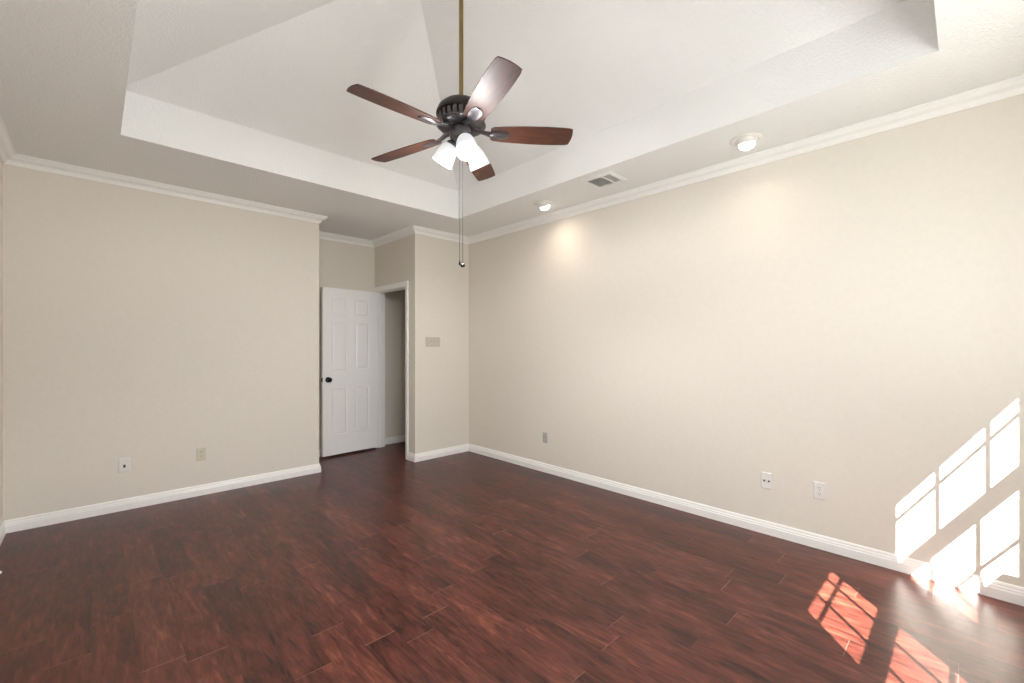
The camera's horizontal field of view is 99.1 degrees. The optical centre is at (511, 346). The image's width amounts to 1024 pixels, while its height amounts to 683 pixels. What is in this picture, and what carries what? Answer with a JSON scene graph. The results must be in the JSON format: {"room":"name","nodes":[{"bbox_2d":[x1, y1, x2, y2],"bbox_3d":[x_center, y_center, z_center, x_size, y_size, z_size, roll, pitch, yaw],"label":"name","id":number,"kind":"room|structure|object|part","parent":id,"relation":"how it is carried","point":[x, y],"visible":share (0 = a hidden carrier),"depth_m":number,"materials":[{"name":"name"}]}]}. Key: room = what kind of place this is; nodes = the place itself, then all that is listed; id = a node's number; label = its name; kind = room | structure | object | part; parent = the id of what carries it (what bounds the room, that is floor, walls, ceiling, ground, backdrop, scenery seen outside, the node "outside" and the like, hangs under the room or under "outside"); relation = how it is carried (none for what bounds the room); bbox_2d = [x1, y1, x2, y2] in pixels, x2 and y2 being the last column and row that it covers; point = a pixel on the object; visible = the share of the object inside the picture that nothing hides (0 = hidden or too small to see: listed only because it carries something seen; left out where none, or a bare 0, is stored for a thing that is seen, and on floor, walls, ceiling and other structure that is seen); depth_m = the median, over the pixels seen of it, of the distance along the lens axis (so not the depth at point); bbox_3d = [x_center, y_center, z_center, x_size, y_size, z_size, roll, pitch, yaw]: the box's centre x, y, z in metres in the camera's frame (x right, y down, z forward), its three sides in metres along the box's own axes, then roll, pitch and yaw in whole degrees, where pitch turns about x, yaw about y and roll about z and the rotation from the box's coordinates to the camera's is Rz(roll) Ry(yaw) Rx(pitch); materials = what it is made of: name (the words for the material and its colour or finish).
{"room":"empty bedroom","nodes":[
{"label":"empty bedroom","id":0,"kind":"room"},
{"bbox_2d":[0,159,2,524],"bbox_3d":[-1.789,-0.019,1.097,0.120,2.738,5.800,0,0,-44],"label":"wall","id":1,"kind":"structure","parent":0,"point":[1,163],"depth_m":3.10,"materials":[{"name":"beige paint"}]},
{"bbox_2d":[0,521,5,544],"bbox_3d":[-1.740,1.304,1.145,0.016,0.092,5.560,0,0,-44],"label":"baseboard","id":2,"kind":"structure","parent":1,"relation":"attached to","point":[2,526],"depth_m":3.06,"materials":[{"name":"white wood"}]},
{"bbox_2d":[0,115,15,163],"bbox_3d":[-1.721,-1.352,1.163,0.068,0.072,5.560,0,0,-44],"label":"trim","id":3,"kind":"structure","parent":1,"relation":"attached to","point":[7,151],"depth_m":2.96,"materials":[{"name":"white wood"}]},
{"bbox_2d":[3,164,318,520],"bbox_3d":[-2.954,-0.019,3.915,2.337,2.738,0.120,0,0,-44],"label":"wall","id":4,"kind":"structure","parent":0,"point":[152,329],"depth_m":3.68,"materials":[{"name":"beige paint"}]},
{"bbox_2d":[118,457,129,472],"bbox_3d":[-3.194,0.980,3.597,0.072,0.116,0.007,0,0,-44],"label":"phone jack plate","id":5,"kind":"object","parent":4,"relation":"attached to","point":[123,463],"visible":1,"depth_m":3.59,"materials":[{"name":"white plastic"}]},
{"bbox_2d":[4,464,320,532],"bbox_3d":[-2.857,1.304,3.913,2.233,0.092,0.016,0,0,-44],"label":"baseboard","id":6,"kind":"structure","parent":4,"relation":"attached to","point":[34,521],"depth_m":3.69,"materials":[{"name":"white wood"}]},
{"bbox_2d":[5,154,327,222],"bbox_3d":[-2.821,-1.352,3.912,2.285,0.072,0.068,0,0,-44],"label":"trim","id":7,"kind":"structure","parent":4,"relation":"attached to","point":[19,160],"depth_m":3.69,"materials":[{"name":"white wood"}]},
{"bbox_2d":[197,447,205,460],"bbox_3d":[-2.816,0.978,3.958,0.071,0.116,0.008,0,0,-44],"label":"wall outlet","id":8,"kind":"object","parent":4,"relation":"attached to","point":[201,452],"visible":1,"depth_m":3.96,"materials":[{"name":"beige plastic"}]},
{"bbox_2d":[319,239,373,448],"bbox_3d":[-2.226,-0.019,5.540,1.203,2.738,0.120,0,0,-44],"label":"wall","id":9,"kind":"structure","parent":0,"point":[342,265],"depth_m":5.53,"materials":[{"name":"beige paint"}]},
{"bbox_2d":[319,231,373,247],"bbox_3d":[-2.161,-1.352,5.472,0.963,0.072,0.068,0,0,-44],"label":"trim","id":10,"kind":"structure","parent":9,"relation":"attached to","point":[322,235],"depth_m":5.52,"materials":[{"name":"white wood"}]},
{"bbox_2d":[385,290,404,437],"bbox_3d":[-1.179,-0.019,6.612,1.792,2.738,0.120,0,0,-44],"label":"wall","id":11,"kind":"structure","parent":0,"point":[394,301],"depth_m":6.10,"materials":[{"name":"beige paint"}]},
{"bbox_2d":[385,435,404,444],"bbox_3d":[-1.176,1.304,6.522,1.672,0.092,0.016,0,0,-44],"label":"baseboard","id":12,"kind":"structure","parent":11,"relation":"attached to","point":[396,439],"depth_m":6.08,"materials":[{"name":"white wood"}]},
{"bbox_2d":[374,234,423,453],"bbox_3d":[-1.441,-0.019,5.503,0.120,2.738,1.020,0,0,-44],"label":"wall","id":13,"kind":"structure","parent":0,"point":[400,260],"depth_m":5.16,"materials":[{"name":"beige paint"}]},
{"bbox_2d":[373,281,408,459],"bbox_3d":[-1.497,0.285,5.550,0.139,2.129,0.873,0,0,-44],"label":"door frame","id":14,"kind":"structure","parent":13,"relation":"attached to","point":[380,294],"depth_m":5.80,"materials":[{"name":"white wood"}]},
{"bbox_2d":[321,287,376,456],"bbox_3d":[-2.033,0.308,5.500,0.168,2.036,0.743,0,0,43],"label":"door","id":15,"kind":"structure","parent":14,"relation":"in","point":[348,317],"depth_m":5.45,"materials":[{"name":"white paint"}]},
{"bbox_2d":[372,225,414,247],"bbox_3d":[-1.485,-1.352,5.414,0.068,0.072,1.088,0,0,-44],"label":"trim","id":16,"kind":"structure","parent":13,"relation":"attached to","point":[407,231],"depth_m":5.38,"materials":[{"name":"white wood"}]},
{"bbox_2d":[407,452,414,461],"bbox_3d":[-1.181,1.304,5.135,0.016,0.092,0.161,0,0,-44],"label":"baseboard","id":17,"kind":"structure","parent":13,"relation":"attached to","point":[411,456],"depth_m":5.13,"materials":[{"name":"white wood"}]},
{"bbox_2d":[424,235,468,451],"bbox_3d":[-0.800,-0.019,5.494,0.792,2.738,0.120,0,0,-44],"label":"wall","id":18,"kind":"structure","parent":0,"point":[446,283],"depth_m":5.40,"materials":[{"name":"beige paint"}]},
{"bbox_2d":[426,337,439,346],"bbox_3d":[-0.954,-0.051,5.252,0.184,0.109,0.016,0,0,-44],"label":"light switch","id":19,"kind":"object","parent":18,"relation":"attached to","point":[430,341],"visible":1,"depth_m":5.25,"materials":[{"name":"beige plastic"}]},
{"bbox_2d":[413,225,468,243],"bbox_3d":[-0.846,-1.352,5.320,0.860,0.072,0.068,0,0,-44],"label":"trim","id":20,"kind":"structure","parent":18,"relation":"attached to","point":[418,230],"depth_m":5.29,"materials":[{"name":"white wood"}]},
{"bbox_2d":[415,444,468,461],"bbox_3d":[-0.845,1.304,5.356,0.808,0.092,0.016,0,0,-44],"label":"baseboard","id":21,"kind":"structure","parent":18,"relation":"attached to","point":[428,455],"depth_m":5.33,"materials":[{"name":"white wood"}]},
{"bbox_2d":[0,442,1023,682],"bbox_3d":[-0.170,1.410,3.162,5.370,0.120,6.520,0,0,-44],"label":"floor","id":22,"kind":"structure","parent":0,"point":[376,565],"depth_m":2.35,"materials":[{"name":"brown wood"}]},
{"bbox_2d":[0,0,1023,239],"bbox_3d":[-0.166,-1.965,3.158,5.370,1.154,6.530,0,0,-44],"label":"ceiling","id":23,"kind":"structure","parent":0,"point":[250,100],"depth_m":2.94,"materials":[{"name":"white paint"}]},
{"bbox_2d":[347,0,572,266],"bbox_3d":[-0.319,-1.440,2.425,1.189,1.991,1.238,0,0,-44],"label":"ceiling fan","id":24,"kind":"object","parent":23,"relation":"hanging from","point":[461,118],"visible":1,"depth_m":2.39,"materials":[{"name":"brown wood"}]},
{"bbox_3d":[-0.576,-1.197,2.177,0.475,0.032,0.139,0,0,-44],"label":"blade","id":25,"kind":"part","parent":24,"relation":"part of","materials":[{"name":"brown wood"}]},
{"bbox_3d":[-0.642,-1.182,2.646,0.475,0.037,0.138,-3,-2,28],"label":"blade","id":26,"kind":"part","parent":24,"relation":"part of","materials":[{"name":"brown wood"}]},
{"bbox_3d":[-0.388,-1.083,2.485,0.127,0.144,0.136,0,0,-44],"label":"lamp shade","id":27,"kind":"part","parent":24,"relation":"part of","materials":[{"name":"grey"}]},
{"bbox_3d":[-0.249,-1.094,2.360,0.057,0.081,0.066,0,0,-44],"label":"bulb","id":28,"kind":"part","parent":24,"relation":"part of","materials":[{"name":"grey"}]},
{"bbox_3d":[-0.247,-1.083,2.347,0.126,0.144,0.137,0,0,-44],"label":"lamp shade","id":29,"kind":"part","parent":24,"relation":"part of","materials":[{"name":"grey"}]},
{"bbox_3d":[-0.198,-1.083,2.536,0.139,0.144,0.122,0,0,-44],"label":"lamp shade","id":30,"kind":"part","parent":24,"relation":"part of","materials":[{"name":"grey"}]},
{"bbox_3d":[-0.216,-1.192,2.855,0.138,0.037,0.475,-2,-2,10],"label":"blade","id":31,"kind":"part","parent":24,"relation":"part of","materials":[{"name":"brown wood"}]},
{"bbox_3d":[-0.109,-1.217,2.095,0.138,0.037,0.475,-1,-2,-26],"label":"blade","id":32,"kind":"part","parent":24,"relation":"part of","materials":[{"name":"brown wood"}]},
{"bbox_3d":[0.113,-1.213,2.515,0.475,0.037,0.138,-2,-2,-8],"label":"blade","id":33,"kind":"part","parent":24,"relation":"part of","materials":[{"name":"brown wood"}]},
{"bbox_2d":[533,200,552,210],"bbox_3d":[0.301,-1.382,4.246,0.192,0.114,0.192,0,0,-44],"label":"recessed light","id":34,"kind":"object","parent":23,"relation":"in","point":[544,205],"visible":0.98,"depth_m":4.22,"materials":[{"name":"white glass"}]},
{"bbox_2d":[582,171,626,188],"bbox_3d":[0.770,-1.382,3.643,0.253,0.012,0.285,0,0,-44],"label":"ceiling vent","id":35,"kind":"object","parent":23,"relation":"in","point":[608,178],"visible":1,"depth_m":3.63,"materials":[{"name":"white metal"}]},
{"bbox_2d":[730,133,761,150],"bbox_3d":[1.571,-1.375,2.932,0.192,0.099,0.192,0,0,-44],"label":"recessed light","id":36,"kind":"object","parent":23,"relation":"in","point":[747,141],"visible":0.98,"depth_m":2.90,"materials":[{"name":"white glass"}]},
{"bbox_2d":[469,94,1023,587],"bbox_3d":[1.286,-0.019,3.803,0.120,2.738,5.450,0,0,-44],"label":"wall","id":37,"kind":"structure","parent":0,"point":[848,317],"depth_m":2.97,"materials":[{"name":"beige paint"}]},
{"bbox_2d":[543,432,547,442],"bbox_3d":[0.355,0.978,4.683,0.007,0.114,0.070,0,0,-44],"label":"blank wall plate","id":38,"kind":"object","parent":37,"relation":"attached to","point":[545,434],"visible":1,"depth_m":4.67,"materials":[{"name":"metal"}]},
{"bbox_2d":[468,75,1023,243],"bbox_3d":[1.219,-1.352,3.737,0.068,0.072,5.210,0,0,-44],"label":"trim","id":39,"kind":"structure","parent":37,"relation":"attached to","point":[1012,87],"depth_m":2.95,"materials":[{"name":"white wood"}]},
{"bbox_2d":[469,444,1023,605],"bbox_3d":[1.237,1.304,3.756,0.016,0.092,5.210,0,0,-44],"label":"baseboard","id":40,"kind":"structure","parent":37,"relation":"attached to","point":[1014,594],"depth_m":2.97,"materials":[{"name":"white wood"}]},
{"bbox_2d":[761,472,771,489],"bbox_3d":[1.830,0.968,3.141,0.010,0.116,0.072,0,0,-44],"label":"jack plate","id":41,"kind":"object","parent":37,"relation":"attached to","point":[766,478],"visible":1,"depth_m":3.14,"materials":[{"name":"white plastic"}]},
{"bbox_2d":[813,481,825,500],"bbox_3d":[2.051,0.965,2.912,0.008,0.116,0.071,0,0,-44],"label":"wall outlet","id":42,"kind":"object","parent":37,"relation":"attached to","point":[819,488],"visible":1,"depth_m":2.91,"materials":[{"name":"white plastic"}]}
]}

